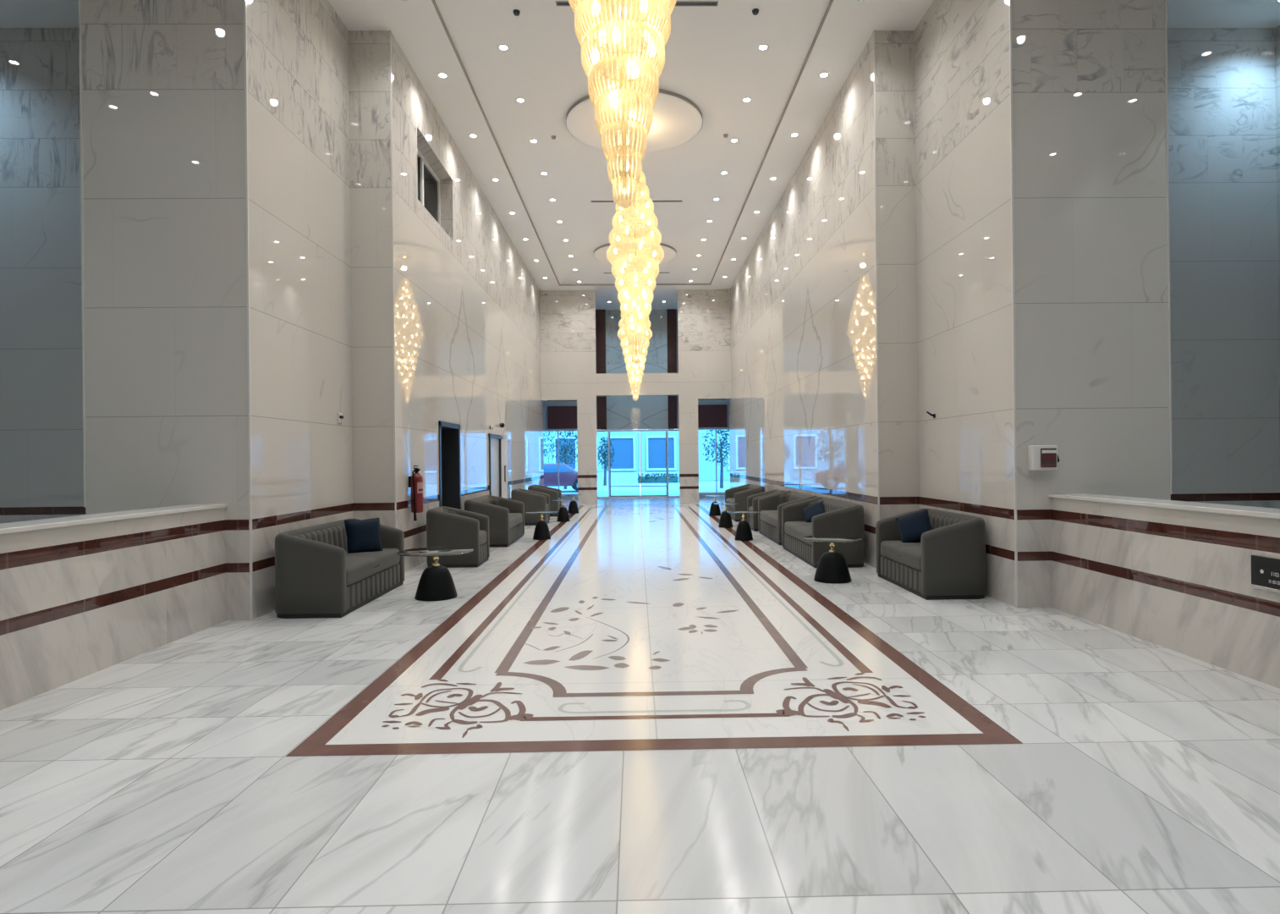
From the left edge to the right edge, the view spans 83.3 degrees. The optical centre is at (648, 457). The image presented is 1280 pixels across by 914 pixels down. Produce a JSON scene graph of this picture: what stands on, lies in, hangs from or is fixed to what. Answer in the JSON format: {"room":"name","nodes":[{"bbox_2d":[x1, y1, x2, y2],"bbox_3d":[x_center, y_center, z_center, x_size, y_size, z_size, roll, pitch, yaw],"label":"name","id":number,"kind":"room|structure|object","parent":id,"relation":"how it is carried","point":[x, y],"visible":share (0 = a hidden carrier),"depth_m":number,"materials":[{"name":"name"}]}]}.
{"room":"lobby","nodes":[
{"label":"lobby","id":0,"kind":"room"},
{"bbox_2d":[0,27,85,523],"bbox_3d":[-7.839,-1.948,0.964,5.200,7.060,17.000,-1,0,-1],"label":"wall","id":1,"kind":"structure","parent":0,"point":[41,444],"depth_m":9.17,"materials":[{"name":"beige stone"}]},
{"bbox_2d":[0,503,227,709],"bbox_3d":[-4.041,0.988,-0.131,0.355,1.109,13.880,-1,0,-1],"label":"wall","id":2,"kind":"structure","parent":0,"point":[81,596],"depth_m":5.23,"materials":[{"name":"beige stone"}]},
{"bbox_2d":[81,0,353,620],"bbox_3d":[-4.592,-1.982,8.041,1.540,7.060,2.480,-1,0,-1],"label":"wall","id":3,"kind":"structure","parent":0,"point":[163,80],"depth_m":6.81,"materials":[{"name":"beige stone"}]},
{"bbox_2d":[78,0,86,506],"bbox_3d":[-5.346,-2.519,6.788,0.018,5.970,0.018,-1,0,-1],"label":"trim","id":4,"kind":"structure","parent":3,"relation":"attached to","point":[79,1],"depth_m":6.78,"materials":[{"name":"metal"}]},
{"bbox_2d":[243,0,252,620],"bbox_3d":[-3.801,-1.990,6.815,0.018,7.060,0.018,-1,0,-1],"label":"trim","id":5,"kind":"structure","parent":3,"relation":"attached to","point":[244,1],"depth_m":6.81,"materials":[{"name":"stone"}]},
{"bbox_2d":[337,412,343,423],"bbox_3d":[-3.801,-0.490,8.875,0.040,0.130,0.110,-1,0,-1],"label":"sensor","id":6,"kind":"object","parent":3,"relation":"attached to","point":[340,416],"visible":1,"depth_m":8.84,"materials":[{"name":"white plastic"}]},
{"bbox_2d":[348,30,543,571],"bbox_3d":[-3.704,-1.991,16.768,0.540,7.060,14.940,-1,0,-1],"label":"wall","id":7,"kind":"structure","parent":0,"point":[467,319],"depth_m":10.60,"materials":[{"name":"stone"}]},
{"bbox_2d":[389,30,396,527],"bbox_3d":[-3.304,-1.996,9.304,0.018,7.060,0.018,-1,0,-1],"label":"trim","id":8,"kind":"structure","parent":7,"relation":"attached to","point":[390,31],"depth_m":9.29,"materials":[{"name":"stone"}]},
{"bbox_2d":[408,465,423,521],"bbox_3d":[-3.191,0.481,9.872,0.184,0.751,0.181,-1,0,44],"label":"fire extinguisher","id":9,"kind":"object","parent":7,"relation":"attached to","point":[415,481],"visible":1,"depth_m":9.81,"materials":[{"name":"red metal"}]},
{"bbox_2d":[417,148,440,225],"bbox_3d":[-3.604,-4.263,11.400,0.060,1.040,2.000,-1,0,-1],"label":"window","id":10,"kind":"structure","parent":7,"relation":"in","point":[428,181],"depth_m":11.81,"materials":[{"name":"white metal"}]},
{"bbox_2d":[438,420,461,509],"bbox_3d":[-3.506,0.477,12.031,0.400,2.120,1.320,-1,0,-1],"label":"door","id":11,"kind":"structure","parent":7,"relation":"in","point":[448,433],"depth_m":12.62,"materials":[{"name":"grey metal"}]},
{"bbox_2d":[488,433,507,498],"bbox_3d":[-3.503,0.512,15.891,0.540,2.050,1.400,-1,0,-1],"label":"door","id":12,"kind":"structure","parent":7,"relation":"in","point":[497,447],"depth_m":16.32,"materials":[{"name":"grey metal"}]},
{"bbox_2d":[539,289,730,504],"bbox_3d":[-0.416,-2.026,24.047,6.690,7.060,0.500,-1,0,-1],"label":"wall","id":13,"kind":"structure","parent":0,"point":[568,317],"depth_m":23.80,"materials":[{"name":"stone"}]},
{"bbox_2d":[543,309,729,498],"bbox_3d":[-0.470,-2.025,27.146,8.650,7.060,0.300,-1,0,-1],"label":"wall","id":14,"kind":"structure","parent":0,"point":[647,412],"depth_m":27.00,"materials":[{"name":"cream beige marble with grey veins"}]},
{"bbox_2d":[543,428,577,495],"bbox_3d":[-3.396,0.176,27.045,1.850,2.480,0.120,-1,0,-1],"label":"window","id":15,"kind":"structure","parent":14,"relation":"in","point":[556,430],"depth_m":27.01,"materials":[{"name":"white metal"}]},
{"bbox_2d":[547,406,577,428],"bbox_3d":[-3.205,-1.506,26.878,1.120,0.840,0.140,-1,0,-1],"label":"trim","id":16,"kind":"structure","parent":14,"relation":"attached to","point":[558,417],"depth_m":26.81,"materials":[{"name":"red"}]},
{"bbox_2d":[596,309,606,429],"bbox_3d":[-1.770,-3.297,26.924,0.350,4.490,0.100,-1,0,-1],"label":"trim","id":17,"kind":"structure","parent":14,"relation":"attached to","point":[601,314],"depth_m":26.88,"materials":[{"name":"red wood"}]},
{"bbox_2d":[597,428,678,498],"bbox_3d":[-0.420,0.224,27.047,3.340,2.560,0.100,-1,0,-1],"label":"door","id":18,"kind":"structure","parent":14,"relation":"in","point":[660,430],"depth_m":27.01,"materials":[{"name":"white metal"}]},
{"bbox_2d":[666,308,677,428],"bbox_3d":[0.875,-3.324,26.970,0.340,4.490,0.100,-1,0,-1],"label":"trim","id":19,"kind":"structure","parent":14,"relation":"attached to","point":[671,313],"depth_m":26.92,"materials":[{"name":"red wood"}]},
{"bbox_2d":[697,404,727,427],"bbox_3d":[2.383,-1.565,26.976,1.100,0.840,0.140,-1,0,-1],"label":"trim","id":20,"kind":"structure","parent":14,"relation":"attached to","point":[709,415],"depth_m":26.91,"materials":[{"name":"red"}]},
{"bbox_2d":[697,428,729,494],"bbox_3d":[2.548,0.113,27.149,1.760,2.480,0.120,-1,0,-1],"label":"window","id":21,"kind":"structure","parent":14,"relation":"in","point":[715,429],"depth_m":27.11,"materials":[{"name":"white metal"}]},
{"bbox_2d":[0,496,1279,913],"bbox_3d":[-0.155,1.625,9.848,21.000,0.254,34.700,-1,0,-1],"label":"floor","id":22,"kind":"structure","parent":0,"point":[640,706],"depth_m":3.59,"materials":[{"name":"stone"}]},
{"bbox_2d":[274,518,404,618],"bbox_3d":[-3.294,1.130,7.793,0.702,0.810,1.860,-1,0,-1],"label":"sofa","id":23,"kind":"object","parent":22,"relation":"on","point":[316,576],"visible":0.83,"depth_m":6.89,"materials":[{"name":"grey fabric"}]},
{"bbox_2d":[344,517,383,553],"bbox_3d":[-3.234,0.894,8.164,0.187,0.399,0.408,-1,0,44],"label":"cushion","id":24,"kind":"object","parent":23,"relation":"on","point":[362,535],"visible":0.84,"depth_m":8.10,"materials":[{"name":"blue fabric"}]},
{"bbox_2d":[345,548,399,587],"bbox_3d":[-3.242,1.172,7.794,0.575,0.227,1.622,-1,0,-1],"label":"seat cushion","id":25,"kind":"object","parent":23,"relation":"on","point":[362,568],"depth_m":7.74,"materials":[{"name":"grey fabric"}]},
{"bbox_2d":[396,546,473,600],"bbox_3d":[-2.324,1.269,7.860,0.800,0.508,0.800,-1,0,-1],"label":"side table","id":26,"kind":"object","parent":22,"relation":"on","point":[436,583],"visible":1,"depth_m":7.74,"materials":[{"name":"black metal"}]},
{"bbox_2d":[426,505,489,567],"bbox_3d":[-2.759,1.124,10.393,0.762,0.810,0.780,-1,0,-1],"label":"armchair","id":27,"kind":"object","parent":22,"relation":"on","point":[446,526],"visible":0.97,"depth_m":10.01,"materials":[{"name":"grey fabric"}]},
{"bbox_2d":[479,529,486,545],"bbox_3d":[-2.707,1.166,10.394,0.635,0.229,0.542,-1,0,-1],"label":"seat cushion","id":28,"kind":"object","parent":27,"relation":"on","point":[482,532],"depth_m":10.41,"materials":[{"name":"grey fabric"}]},
{"bbox_2d":[464,494,524,547],"bbox_3d":[-2.808,1.125,13.183,0.782,0.810,1.800,-1,0,-1],"label":"sofa","id":29,"kind":"object","parent":22,"relation":"on","point":[506,516],"visible":0.78,"depth_m":12.31,"materials":[{"name":"grey fabric"}]},
{"bbox_2d":[509,512,522,529],"bbox_3d":[-2.756,1.167,13.184,0.655,0.227,1.562,-1,0,-1],"label":"seat cushion","id":30,"kind":"object","parent":29,"relation":"on","point":[515,519],"depth_m":13.30,"materials":[{"name":"grey fabric"}]},
{"bbox_2d":[510,488,549,525],"bbox_3d":[-2.739,1.124,16.654,0.802,0.810,0.800,-1,0,-1],"label":"armchair","id":31,"kind":"object","parent":22,"relation":"on","point":[532,500],"visible":0.56,"depth_m":16.26,"materials":[{"name":"grey fabric"}]},
{"bbox_2d":[525,510,557,539],"bbox_3d":[-2.002,1.266,13.467,0.600,0.508,0.600,-1,0,-1],"label":"side table","id":32,"kind":"object","parent":22,"relation":"on","point":[541,531],"visible":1,"depth_m":13.37,"materials":[{"name":"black metal"}]},
{"bbox_2d":[527,484,561,516],"bbox_3d":[-2.761,1.124,19.105,0.802,0.810,0.900,-1,0,-1],"label":"armchair","id":33,"kind":"object","parent":22,"relation":"on","point":[554,493],"visible":0.38,"depth_m":18.66,"materials":[{"name":"grey fabric"}]},
{"bbox_2d":[552,499,573,521],"bbox_3d":[-2.048,1.266,17.237,0.520,0.508,0.520,-1,0,-1],"label":"side table","id":34,"kind":"object","parent":22,"relation":"on","point":[563,516],"visible":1,"depth_m":17.15,"materials":[{"name":"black metal"}]},
{"bbox_2d":[565,494,582,513],"bbox_3d":[-2.072,1.267,19.747,0.520,0.508,0.520,-1,0,-1],"label":"side table","id":35,"kind":"object","parent":22,"relation":"on","point":[573,508],"visible":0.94,"depth_m":19.65,"materials":[{"name":"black metal"}]},
{"bbox_2d":[705,494,725,516],"bbox_3d":[1.710,1.227,18.532,0.520,0.508,0.520,-1,0,-1],"label":"side table","id":36,"kind":"object","parent":22,"relation":"on","point":[715,510],"visible":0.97,"depth_m":18.43,"materials":[{"name":"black metal"}]},
{"bbox_2d":[713,502,737,527],"bbox_3d":[1.645,1.228,15.371,0.520,0.508,0.520,-1,0,-1],"label":"side table","id":37,"kind":"object","parent":22,"relation":"on","point":[725,521],"visible":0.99,"depth_m":15.28,"materials":[{"name":"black metal"}]},
{"bbox_2d":[726,510,759,540],"bbox_3d":[1.716,1.227,12.992,0.600,0.508,0.600,-1,0,-1],"label":"side table","id":38,"kind":"object","parent":22,"relation":"on","point":[744,532],"visible":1,"depth_m":12.89,"materials":[{"name":"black metal"}]},
{"bbox_2d":[725,483,765,521],"bbox_3d":[2.344,1.071,17.568,0.742,0.810,1.850,-1,0,-1],"label":"armchair","id":39,"kind":"object","parent":22,"relation":"on","point":[739,494],"visible":0.56,"depth_m":16.66,"materials":[{"name":"grey fabric"}]},
{"bbox_2d":[725,497,734,509],"bbox_3d":[2.293,1.114,17.567,0.615,0.227,1.612,-1,0,-1],"label":"seat cushion","id":40,"kind":"object","parent":39,"relation":"on","point":[727,499],"depth_m":17.72,"materials":[{"name":"grey fabric"}]},
{"bbox_2d":[747,488,785,531],"bbox_3d":[2.461,1.069,14.895,0.722,0.810,0.800,-1,0,-1],"label":"armchair","id":41,"kind":"object","parent":22,"relation":"on","point":[752,501],"visible":0.35,"depth_m":14.76,"materials":[{"name":"grey fabric"}]},
{"bbox_2d":[748,505,752,516],"bbox_3d":[2.410,1.112,14.894,0.595,0.229,0.562,-1,0,-1],"label":"seat cushion","id":42,"kind":"object","parent":41,"relation":"on","point":[750,508],"depth_m":14.96,"materials":[{"name":"grey fabric"}]},
{"bbox_2d":[758,490,818,544],"bbox_3d":[2.531,1.059,13.151,0.722,0.830,2.050,-1,0,-1],"label":"sofa","id":43,"kind":"object","parent":22,"relation":"on","point":[770,507],"visible":0.44,"depth_m":13.44,"materials":[{"name":"grey fabric"}]},
{"bbox_2d":[759,510,777,527],"bbox_3d":[2.480,1.112,13.150,0.595,0.227,1.812,-1,0,-1],"label":"seat cushion","id":44,"kind":"object","parent":43,"relation":"on","point":[768,519],"depth_m":13.23,"materials":[{"name":"grey fabric"}]},
{"bbox_2d":[781,496,864,567],"bbox_3d":[2.549,1.053,10.676,0.732,0.840,2.100,-1,0,-1],"label":"sofa","id":45,"kind":"object","parent":22,"relation":"on","point":[840,518],"visible":0.85,"depth_m":9.66,"materials":[{"name":"grey fabric"}]},
{"bbox_2d":[784,521,812,546],"bbox_3d":[2.498,1.112,10.675,0.605,0.228,1.862,-1,0,-1],"label":"seat cushion","id":46,"kind":"object","parent":45,"relation":"on","point":[795,531],"depth_m":10.74,"materials":[{"name":"grey fabric"}]},
{"bbox_2d":[801,499,825,521],"bbox_3d":[2.612,0.872,11.297,0.461,0.396,0.299,-1,0,19],"label":"cushion","id":47,"kind":"object","parent":45,"relation":"on","point":[809,512],"visible":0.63,"depth_m":11.26,"materials":[{"name":"blue fabric"}]},
{"bbox_2d":[803,534,861,583],"bbox_3d":[2.212,1.222,8.660,0.680,0.508,0.680,-1,0,-1],"label":"side table","id":48,"kind":"object","parent":22,"relation":"on","point":[832,568],"visible":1,"depth_m":8.54,"materials":[{"name":"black metal"}]},
{"bbox_2d":[875,508,986,599],"bbox_3d":[3.188,1.047,8.202,0.702,0.840,1.530,-1,0,-1],"label":"sofa","id":49,"kind":"object","parent":22,"relation":"on","point":[948,562],"visible":0.98,"depth_m":7.45,"materials":[{"name":"grey fabric"}]},
{"bbox_2d":[880,540,921,571],"bbox_3d":[3.137,1.105,8.201,0.575,0.227,1.292,-1,0,-1],"label":"seat cushion","id":50,"kind":"object","parent":49,"relation":"on","point":[906,556],"depth_m":8.21,"materials":[{"name":"grey fabric"}]},
{"bbox_2d":[895,508,932,542],"bbox_3d":[3.151,0.832,8.506,0.471,0.454,0.242,-1,0,28],"label":"cushion","id":51,"kind":"object","parent":49,"relation":"on","point":[911,527],"visible":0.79,"depth_m":8.46,"materials":[{"name":"blue fabric"}]},
{"bbox_2d":[0,0,1279,309],"bbox_3d":[-0.233,-5.701,9.899,21.000,0.314,34.800,-1,0,-1],"label":"ceiling","id":52,"kind":"structure","parent":0,"point":[713,60],"depth_m":11.39,"materials":[{"name":"white paint"}]},
{"bbox_2d":[436,72,448,78],"bbox_3d":[-2.980,-5.532,10.401,0.164,0.018,0.164,-1,0,-1],"label":"recessed light","id":53,"kind":"object","parent":52,"relation":"in","point":[442,75],"visible":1,"depth_m":10.40,"materials":[{"name":"white glass"}]},
{"bbox_2d":[468,133,477,137],"bbox_3d":[-3.014,-5.532,12.350,0.164,0.018,0.164,-1,0,-1],"label":"recessed light","id":54,"kind":"object","parent":52,"relation":"in","point":[471,135],"visible":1,"depth_m":12.34,"materials":[{"name":"white plastic"}]},
{"bbox_2d":[497,43,509,50],"bbox_3d":[-1.980,-5.593,9.798,0.164,0.018,0.164,-1,0,-1],"label":"recessed light","id":55,"kind":"object","parent":52,"relation":"in","point":[501,46],"visible":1,"depth_m":9.80,"materials":[{"name":"white plastic"}]},
{"bbox_2d":[512,9,520,16],"bbox_3d":[-1.656,-5.571,9.014,0.088,0.045,0.088,-1,0,-1],"label":"smoke detector","id":56,"kind":"object","parent":52,"relation":"attached to","point":[516,12],"visible":1,"depth_m":8.99,"materials":[{"name":"black plastic"}]},
{"bbox_2d":[515,97,525,103],"bbox_3d":[-2.005,-5.592,11.245,0.164,0.018,0.164,-1,0,-1],"label":"recessed light","id":57,"kind":"object","parent":52,"relation":"in","point":[519,100],"visible":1,"depth_m":11.24,"materials":[{"name":"white glass"}]},
{"bbox_2d":[528,138,538,142],"bbox_3d":[-2.030,-5.592,12.691,0.164,0.018,0.164,-1,0,-1],"label":"recessed light","id":58,"kind":"object","parent":52,"relation":"in","point":[532,140],"visible":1,"depth_m":12.68,"materials":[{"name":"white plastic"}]},
{"bbox_2d":[539,171,548,175],"bbox_3d":[-2.056,-5.592,14.138,0.164,0.018,0.164,-1,0,-1],"label":"recessed light","id":59,"kind":"object","parent":52,"relation":"in","point":[541,173],"visible":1,"depth_m":14.15,"materials":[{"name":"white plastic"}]},
{"bbox_2d":[555,0,570,5],"bbox_3d":[-1.059,-5.596,8.854,0.169,0.006,0.083,-1,0,-1],"label":"ceiling vent","id":60,"kind":"object","parent":52,"relation":"in","point":[557,2],"depth_m":8.86,"materials":[{"name":"grey metal"}]},
{"bbox_2d":[590,200,617,202],"bbox_3d":[-0.975,-5.597,15.692,0.574,0.006,0.057,-1,0,-1],"label":"ceiling vent","id":61,"kind":"object","parent":52,"relation":"in","point":[590,200],"depth_m":15.68,"materials":[{"name":"grey metal"}]},
{"bbox_2d":[617,253,652,401],"bbox_3d":[-0.381,-3.554,19.697,0.950,3.985,0.950,-1,0,2],"label":"chandelier","id":62,"kind":"object","parent":52,"relation":"hanging from","point":[635,380],"visible":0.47,"depth_m":19.53,"materials":[{"name":"gold"}]},
{"bbox_2d":[606,163,664,363],"bbox_3d":[-0.227,-3.555,11.999,0.950,3.985,0.950,-1,0,-22],"label":"chandelier","id":63,"kind":"object","parent":52,"relation":"hanging from","point":[639,237],"visible":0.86,"depth_m":11.76,"materials":[{"name":"gold metal"}]},
{"bbox_2d":[652,200,682,202],"bbox_3d":[0.410,-5.612,15.734,0.648,0.006,0.059,-1,0,-1],"label":"ceiling vent","id":64,"kind":"object","parent":52,"relation":"in","point":[652,200],"depth_m":15.73,"materials":[{"name":"black metal"}]},
{"bbox_2d":[675,0,718,5],"bbox_3d":[0.594,-5.614,8.881,0.523,0.006,0.083,-1,0,-1],"label":"ceiling vent","id":65,"kind":"object","parent":52,"relation":"in","point":[678,2],"depth_m":8.89,"materials":[{"name":"grey metal"}]},
{"bbox_2d":[719,170,728,174],"bbox_3d":[1.494,-5.629,14.200,0.164,0.018,0.164,-1,0,-1],"label":"recessed light","id":66,"kind":"object","parent":52,"relation":"in","point":[723,172],"visible":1,"depth_m":14.20,"materials":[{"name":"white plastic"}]},
{"bbox_2d":[730,138,738,142],"bbox_3d":[1.519,-5.629,12.754,0.164,0.018,0.164,-1,0,-1],"label":"recessed light","id":67,"kind":"object","parent":52,"relation":"in","point":[733,140],"visible":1,"depth_m":12.76,"materials":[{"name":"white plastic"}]},
{"bbox_2d":[741,97,752,102],"bbox_3d":[1.544,-5.630,11.307,0.164,0.018,0.164,-1,0,-1],"label":"recessed light","id":68,"kind":"object","parent":52,"relation":"in","point":[745,99],"visible":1,"depth_m":11.31,"materials":[{"name":"white glass"}]},
{"bbox_2d":[752,8,758,15],"bbox_3d":[1.344,-5.602,9.046,0.088,0.045,0.088,-1,0,-1],"label":"smoke detector","id":69,"kind":"object","parent":52,"relation":"attached to","point":[755,11],"visible":1,"depth_m":9.02,"materials":[{"name":"black plastic"}]},
{"bbox_2d":[757,43,769,50],"bbox_3d":[1.569,-5.630,9.860,0.164,0.018,0.164,-1,0,-1],"label":"recessed light","id":70,"kind":"object","parent":52,"relation":"in","point":[762,46],"visible":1,"depth_m":9.85,"materials":[{"name":"white glass"}]},
{"bbox_2d":[769,176,777,180],"bbox_3d":[2.491,-5.589,14.397,0.164,0.018,0.164,-1,0,-1],"label":"recessed light","id":71,"kind":"object","parent":52,"relation":"in","point":[772,178],"visible":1,"depth_m":14.40,"materials":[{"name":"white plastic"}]},
{"bbox_2d":[790,132,799,137],"bbox_3d":[2.525,-5.590,12.447,0.164,0.018,0.164,-1,0,-1],"label":"recessed light","id":72,"kind":"object","parent":52,"relation":"in","point":[793,134],"visible":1,"depth_m":12.44,"materials":[{"name":"white plastic"}]},
{"bbox_2d":[818,71,829,77],"bbox_3d":[2.559,-5.590,10.497,0.164,0.018,0.164,-1,0,-1],"label":"recessed light","id":73,"kind":"object","parent":52,"relation":"in","point":[824,74],"visible":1,"depth_m":10.49,"materials":[{"name":"white glass"}]},
{"bbox_3d":[-0.106,-5.577,4.450,2.270,0.064,2.270,-1,0,-1],"label":"ceiling","id":74,"kind":"structure","parent":52,"relation":"attached to","visible":0},
{"bbox_2d":[568,0,676,208],"bbox_3d":[-0.170,-3.536,4.449,0.950,3.985,0.950,-1,0,44],"label":"chandelier","id":75,"kind":"object","parent":74,"relation":"hanging from","point":[623,100],"visible":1,"depth_m":4.33,"materials":[{"name":"gold metal"}]},
{"bbox_2d":[729,30,918,568],"bbox_3d":[3.119,-2.063,16.887,0.530,7.060,14.940,-1,0,-1],"label":"wall","id":76,"kind":"structure","parent":0,"point":[803,405],"depth_m":10.93,"materials":[{"name":"stone"}]},
{"bbox_2d":[873,30,879,520],"bbox_3d":[2.985,-2.061,9.414,0.018,7.060,0.018,-1,0,-1],"label":"trim","id":77,"kind":"structure","parent":76,"relation":"attached to","point":[874,68],"depth_m":9.40,"materials":[{"name":"metal"}]},
{"bbox_2d":[914,0,1170,607],"bbox_3d":[4.303,-2.075,8.237,1.535,7.060,2.400,-1,0,-1],"label":"wall","id":78,"kind":"structure","parent":0,"point":[1090,244],"depth_m":7.04,"materials":[{"name":"stone"}]},
{"bbox_2d":[926,411,935,417],"bbox_3d":[3.484,-0.533,8.865,0.142,0.083,0.040,-1,0,-30],"label":"wall hook","id":79,"kind":"object","parent":78,"relation":"attached to","point":[929,413],"visible":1,"depth_m":8.87,"materials":[{"name":"black metal"}]},
{"bbox_2d":[1009,0,1017,607],"bbox_3d":[3.557,-2.067,7.024,0.018,7.060,0.018,-1,0,-1],"label":"trim","id":80,"kind":"structure","parent":78,"relation":"attached to","point":[1010,1],"depth_m":7.01,"materials":[{"name":"stone"}]},
{"bbox_2d":[1027,444,1059,470],"bbox_3d":[3.849,0.000,6.972,0.300,0.240,0.112,-1,0,-1],"label":"box","id":81,"kind":"object","parent":78,"relation":"attached to","point":[1040,457],"visible":1,"depth_m":6.94,"materials":[{"name":"white plastic"}]},
{"bbox_2d":[1164,0,1172,494],"bbox_3d":[5.085,-2.628,7.050,0.018,5.970,0.018,-1,0,-1],"label":"trim","id":82,"kind":"structure","parent":78,"relation":"attached to","point":[1166,4],"depth_m":7.04,"materials":[{"name":"metal"}]},
{"bbox_2d":[1049,493,1279,688],"bbox_3d":[4.212,0.901,0.053,0.355,1.109,13.960,-1,0,-1],"label":"wall","id":83,"kind":"structure","parent":0,"point":[1175,575],"depth_m":5.42,"materials":[{"name":"beige stone"}]},
{"bbox_2d":[1250,554,1279,593],"bbox_3d":[3.972,0.744,4.370,0.020,0.212,0.720,-1,0,-1],"label":"sign","id":84,"kind":"object","parent":83,"relation":"attached to","point":[1265,570],"visible":1,"depth_m":4.62,"materials":[{"name":"black"}]},
{"bbox_2d":[1167,24,1279,508],"bbox_3d":[6.976,-2.103,1.222,3.565,7.060,17.000,-1,0,-1],"label":"wall","id":85,"kind":"structure","parent":0,"point":[1223,84],"depth_m":9.43,"materials":[{"name":"stone"}]},
{"label":"outside","id":86,"kind":"structure","parent":0,"visible":0},
{"bbox_2d":[549,480,730,496],"bbox_3d":[-1.006,1.671,58.641,80.000,0.280,62.700,-1,0,-1],"label":"ground","id":87,"kind":"structure","parent":86,"point":[704,486],"depth_m":35.32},
{"bbox_2d":[543,431,554,463],"bbox_3d":[-5.978,-0.134,37.896,2.158,3.439,2.210,-1,0,-1],"label":"tree","id":88,"kind":"object","parent":87,"relation":"on","point":[551,444],"visible":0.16,"depth_m":37.70,"materials":[{"name":"green plant"}]},
{"bbox_2d":[543,462,577,491],"bbox_3d":[-4.455,0.907,33.129,3.930,1.320,1.800,-1,0,-10],"label":"car","id":89,"kind":"object","parent":87,"relation":"on","point":[568,475],"visible":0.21,"depth_m":32.42,"materials":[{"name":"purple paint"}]},
{"bbox_2d":[545,430,577,488],"bbox_3d":[-4.160,0.070,35.912,1.989,2.992,1.964,-1,0,-1],"label":"tree","id":90,"kind":"object","parent":87,"relation":"on","point":[565,452],"visible":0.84,"depth_m":35.86,"materials":[{"name":"green plant"}]},
{"bbox_2d":[597,437,615,485],"bbox_3d":[-2.454,0.186,39.967,1.140,2.725,1.116,-1,0,-1],"label":"tree","id":91,"kind":"object","parent":87,"relation":"on","point":[602,451],"visible":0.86,"depth_m":39.91,"materials":[{"name":"green plant"}]},
{"bbox_2d":[543,429,730,480],"bbox_3d":[-0.644,-2.393,49.797,18.900,7.800,8.400,-1,0,-1],"label":"building","id":92,"kind":"structure","parent":87,"relation":"on","point":[652,444],"depth_m":45.99,"materials":[{"name":"white metal"}]},
{"bbox_2d":[598,471,678,483],"bbox_3d":[-0.673,1.217,45.045,6.600,0.620,1.700,-1,0,-1],"label":"steps","id":93,"kind":"structure","parent":87,"relation":"on","point":[616,477],"depth_m":44.69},
{"bbox_2d":[637,472,678,483],"bbox_3d":[0.561,1.220,43.414,2.484,0.655,0.606,-1,0,-1],"label":"hedge","id":94,"kind":"object","parent":87,"relation":"on","point":[647,479],"visible":0.94,"depth_m":43.22,"materials":[{"name":"green plant"}]},
{"bbox_2d":[702,429,730,488],"bbox_3d":[3.537,-0.181,35.069,1.890,3.333,1.992,-1,0,-1],"label":"tree","id":95,"kind":"object","parent":87,"relation":"on","point":[722,442],"visible":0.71,"depth_m":35.02,"materials":[{"name":"green plant"}]},
{"bbox_3d":[-4.448,-1.984,25.577,0.640,7.060,2.700,-1,0,-1],"label":"wall","id":96,"kind":"structure","parent":0,"visible":0},
{"bbox_2d":[543,406,548,429],"bbox_3d":[-4.126,-1.487,26.882,0.720,0.860,0.080,-1,0,-1],"label":"trim","id":97,"kind":"structure","parent":96,"relation":"attached to","point":[545,408],"depth_m":26.86,"materials":[{"name":"grey metal"}]},
{"bbox_3d":[3.555,-2.067,25.716,0.650,7.060,2.700,-1,0,-1],"label":"wall","id":98,"kind":"structure","parent":0,"visible":0},
{"bbox_2d":[726,404,729,427],"bbox_3d":[3.248,-1.564,27.011,0.630,0.860,0.070,-1,0,-1],"label":"trim","id":99,"kind":"structure","parent":98,"relation":"attached to","point":[727,405],"depth_m":26.98,"materials":[{"name":"grey"}]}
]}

